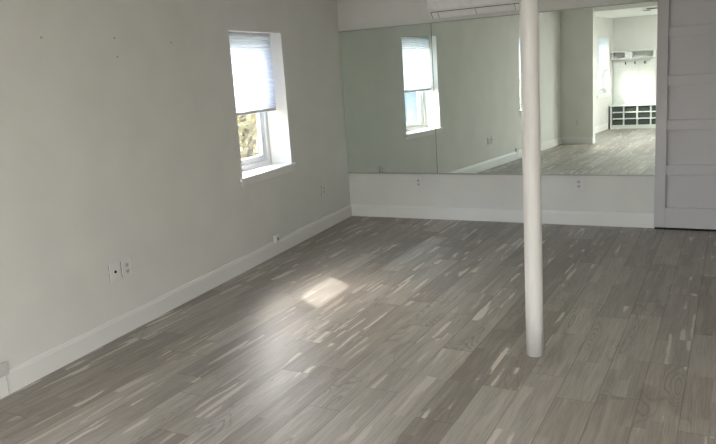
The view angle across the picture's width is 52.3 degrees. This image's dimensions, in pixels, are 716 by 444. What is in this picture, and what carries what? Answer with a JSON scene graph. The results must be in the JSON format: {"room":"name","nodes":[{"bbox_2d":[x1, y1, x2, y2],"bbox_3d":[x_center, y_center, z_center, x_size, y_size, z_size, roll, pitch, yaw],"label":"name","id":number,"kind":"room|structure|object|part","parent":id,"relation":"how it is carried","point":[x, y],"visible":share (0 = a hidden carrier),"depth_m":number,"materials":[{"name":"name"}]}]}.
{"room":"exercise studio","nodes":[
{"label":"exercise studio","id":0,"kind":"room"},
{"bbox_2d":[0,0,350,368],"bbox_3d":[-1.662,-0.535,4.951,0.320,2.470,7.190,1,13,23],"label":"wall","id":1,"kind":"structure","parent":0,"point":[106,159],"depth_m":4.95,"materials":[{"name":"white paint"}]},
{"bbox_2d":[0,361,9,394],"bbox_3d":[-1.926,0.857,3.944,0.022,0.187,0.094,1,13,23],"label":"junction box","id":2,"kind":"object","parent":1,"relation":"attached to","point":[4,370],"visible":1,"depth_m":3.95,"materials":[{"name":"grey plastic"}]},
{"bbox_3d":[-1.927,0.802,3.931,0.006,0.074,0.094,1,13,23],"label":"plate","id":3,"kind":"part","parent":2,"relation":"part of","materials":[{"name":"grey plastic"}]},
{"bbox_2d":[108,261,120,281],"bbox_3d":[-1.583,0.324,4.743,0.016,0.115,0.096,1,13,23],"label":"cable plate","id":4,"kind":"object","parent":1,"relation":"attached to","point":[114,269],"visible":1,"depth_m":4.74,"materials":[{"name":"white plastic"}]},
{"bbox_2d":[120,258,131,277],"bbox_3d":[-1.540,0.304,4.846,0.017,0.115,0.092,1,13,23],"label":"wall outlet","id":5,"kind":"object","parent":1,"relation":"attached to","point":[126,268],"visible":1,"depth_m":4.83,"materials":[{"name":"white plastic"}]},
{"bbox_2d":[0,204,351,398],"bbox_3d":[-1.420,0.605,5.146,0.023,0.132,7.046,1,13,23],"label":"baseboard","id":6,"kind":"structure","parent":1,"relation":"attached to","point":[21,375],"depth_m":5.03,"materials":[{"name":"white paint"}]},
{"bbox_2d":[229,32,275,115],"bbox_3d":[-0.980,-1.312,6.456,0.045,0.702,0.867,1,13,23],"label":"cellular shade","id":7,"kind":"object","parent":1,"relation":"attached to","point":[252,70],"visible":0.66,"depth_m":6.50,"materials":[{"name":"white fabric"}]},
{"bbox_3d":[-1.002,-1.641,6.388,0.045,0.030,0.867,1,13,23],"label":"head rail","id":8,"kind":"part","parent":7,"relation":"part of","materials":[{"name":"white plastic"}]},
{"bbox_3d":[-0.958,-0.983,6.524,0.036,0.028,0.867,1,13,23],"label":"rail","id":9,"kind":"part","parent":7,"relation":"part of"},
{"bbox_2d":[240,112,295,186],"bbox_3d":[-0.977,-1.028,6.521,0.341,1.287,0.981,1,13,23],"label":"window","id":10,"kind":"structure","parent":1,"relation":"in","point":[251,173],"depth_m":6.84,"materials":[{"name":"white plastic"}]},
{"bbox_3d":[-1.062,-0.797,6.611,0.032,0.568,0.767,1,13,23],"label":"sash","id":11,"kind":"part","parent":10,"relation":"part of","materials":[{"name":"white plastic"}]},
{"bbox_3d":[-1.090,-1.067,6.560,0.100,1.211,0.889,1,13,23],"label":"frame","id":12,"kind":"part","parent":10,"relation":"part of","materials":[{"name":"white plastic"}]},
{"bbox_3d":[-0.893,-0.458,6.619,0.242,0.028,0.981,1,13,23],"label":"sill","id":13,"kind":"part","parent":10,"relation":"part of","materials":[{"name":"white paint"}]},
{"bbox_2d":[273,234,279,242],"bbox_3d":[-0.747,0.154,6.712,0.026,0.064,0.086,1,13,23],"label":"phone jack","id":14,"kind":"object","parent":1,"relation":"attached to","point":[276,238],"visible":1,"depth_m":6.69,"materials":[{"name":"white plastic"}]},
{"bbox_2d":[321,184,325,195],"bbox_3d":[-0.363,-0.338,7.619,0.016,0.118,0.078,1,13,23],"label":"wall outlet","id":15,"kind":"object","parent":1,"relation":"attached to","point":[322,185],"visible":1,"depth_m":7.60,"materials":[{"name":"white paint"}]},
{"bbox_2d":[0,216,715,443],"bbox_3d":[-0.046,1.146,2.648,6.600,0.100,10.800,3,13,29],"label":"floor","id":16,"kind":"structure","parent":0,"point":[366,329],"depth_m":4.23,"materials":[{"name":"wood"}]},
{"bbox_2d":[519,0,543,356],"bbox_3d":[0.905,-0.472,3.808,0.180,2.470,0.180,3,13,29],"label":"support pole","id":17,"kind":"object","parent":16,"relation":"on","point":[528,9],"visible":1,"depth_m":3.82,"materials":[{"name":"white paint"}]},
{"bbox_2d":[337,0,654,227],"bbox_3d":[2.324,-1.192,6.844,6.450,2.470,0.200,3,13,29],"label":"wall","id":18,"kind":"structure","parent":0,"point":[613,194],"depth_m":7.48,"materials":[{"name":"white paint"}]},
{"bbox_2d":[339,22,437,173],"bbox_3d":[0.316,-1.288,7.814,1.084,1.557,0.012,3,13,29],"label":"wall mirror","id":19,"kind":"object","parent":18,"relation":"attached to","point":[387,72],"visible":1,"depth_m":7.80,"materials":[{"name":"clear glass"}]},
{"bbox_2d":[415,177,421,187],"bbox_3d":[0.653,-0.427,7.835,0.078,0.118,0.016,3,13,29],"label":"wall outlet","id":20,"kind":"object","parent":18,"relation":"attached to","point":[418,180],"visible":1,"depth_m":7.83,"materials":[{"name":"white plastic"}]},
{"bbox_2d":[427,0,518,18],"bbox_3d":[1.151,-2.156,7.012,0.965,0.303,0.225,3,13,29],"label":"air conditioner","id":21,"kind":"object","parent":18,"relation":"attached to","point":[437,9],"visible":0.84,"depth_m":7.00,"materials":[{"name":"white plastic"}]},
{"bbox_3d":[1.101,-2.150,6.920,0.905,0.184,0.014,3,13,29],"label":"panel","id":22,"kind":"part","parent":21,"relation":"part of","materials":[{"name":"white plastic"}]},
{"bbox_2d":[431,14,522,174],"bbox_3d":[1.269,-1.244,7.294,1.084,1.557,0.012,3,13,29],"label":"wall mirror","id":23,"kind":"object","parent":18,"relation":"attached to","point":[477,66],"visible":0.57,"depth_m":7.32,"materials":[{"name":"clear glass"}]},
{"bbox_2d":[351,204,653,227],"bbox_3d":[1.339,-0.073,7.539,3.224,0.132,0.016,3,13,29],"label":"baseboard","id":24,"kind":"structure","parent":18,"relation":"attached to","point":[639,220],"depth_m":7.46,"materials":[{"name":"white paint"}]},
{"bbox_2d":[575,178,582,189],"bbox_3d":[2.131,-0.367,7.025,0.078,0.118,0.016,3,13,29],"label":"wall outlet","id":25,"kind":"object","parent":18,"relation":"attached to","point":[578,181],"visible":1,"depth_m":7.02,"materials":[{"name":"white plastic"}]},
{"bbox_2d":[539,0,657,175],"bbox_3d":[2.210,-1.202,6.779,1.057,1.557,0.012,3,13,29],"label":"wall mirror","id":26,"kind":"object","parent":18,"relation":"attached to","point":[598,64],"visible":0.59,"depth_m":6.76,"materials":[{"name":"clear glass"}]},
{"bbox_2d":[654,0,715,230],"bbox_3d":[3.079,-1.016,6.313,0.920,2.240,0.058,3,13,29],"label":"door","id":27,"kind":"structure","parent":18,"relation":"in","point":[685,134],"depth_m":6.42,"materials":[{"name":"grey paint"}]},
{"bbox_3d":[3.145,-0.032,6.516,0.733,0.186,0.058,3,13,29],"label":"rail","id":28,"kind":"part","parent":27,"relation":"part of","materials":[{"name":"grey paint"}]},
{"bbox_3d":[3.116,-0.460,6.427,0.733,0.093,0.058,3,13,29],"label":"rail","id":29,"kind":"part","parent":27,"relation":"part of","materials":[{"name":"grey paint"}]},
{"bbox_3d":[3.090,-0.856,6.346,0.733,0.088,0.058,3,13,29],"label":"rail","id":30,"kind":"part","parent":27,"relation":"part of","materials":[{"name":"grey paint"}]},
{"bbox_3d":[3.064,-1.237,6.267,0.733,0.083,0.058,3,13,29],"label":"rail","id":31,"kind":"part","parent":27,"relation":"part of","materials":[{"name":"grey paint"}]},
{"bbox_3d":[3.106,-0.660,6.391,0.696,0.314,0.034,3,13,29],"label":"panel","id":32,"kind":"part","parent":27,"relation":"part of","materials":[{"name":"grey paint"}]},
{"bbox_3d":[3.132,-0.270,6.472,0.696,0.299,0.034,3,13,29],"label":"panel","id":33,"kind":"part","parent":27,"relation":"part of","materials":[{"name":"grey paint"}]},
{"bbox_3d":[3.037,-1.643,6.184,0.733,0.082,0.058,3,13,29],"label":"rail","id":34,"kind":"part","parent":27,"relation":"part of","materials":[{"name":"grey paint"}]},
{"bbox_3d":[3.080,-1.049,6.311,0.696,0.305,0.034,3,13,29],"label":"panel","id":35,"kind":"part","parent":27,"relation":"part of","materials":[{"name":"grey paint"}]},
{"bbox_3d":[3.053,-1.442,6.230,0.696,0.333,0.034,3,13,29],"label":"panel","id":36,"kind":"part","parent":27,"relation":"part of","materials":[{"name":"grey paint"}]},
{"bbox_3d":[3.026,-1.844,6.147,0.696,0.327,0.034,3,13,29],"label":"panel","id":37,"kind":"part","parent":27,"relation":"part of","materials":[{"name":"grey paint"}]},
{"bbox_3d":[-0.038,0.487,8.452,60.000,0.150,60.000,3,13,29],"label":"ground","id":38,"kind":"structure","parent":0,"visible":0},
{"bbox_2d":[237,113,259,158],"bbox_3d":[-2.192,-2.114,13.921,3.035,3.014,3.054,3,13,29],"label":"autumn tree","id":39,"kind":"object","parent":38,"relation":"on","point":[247,127],"visible":0.09,"depth_m":13.52,"materials":[{"name":"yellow plant"}]}
]}

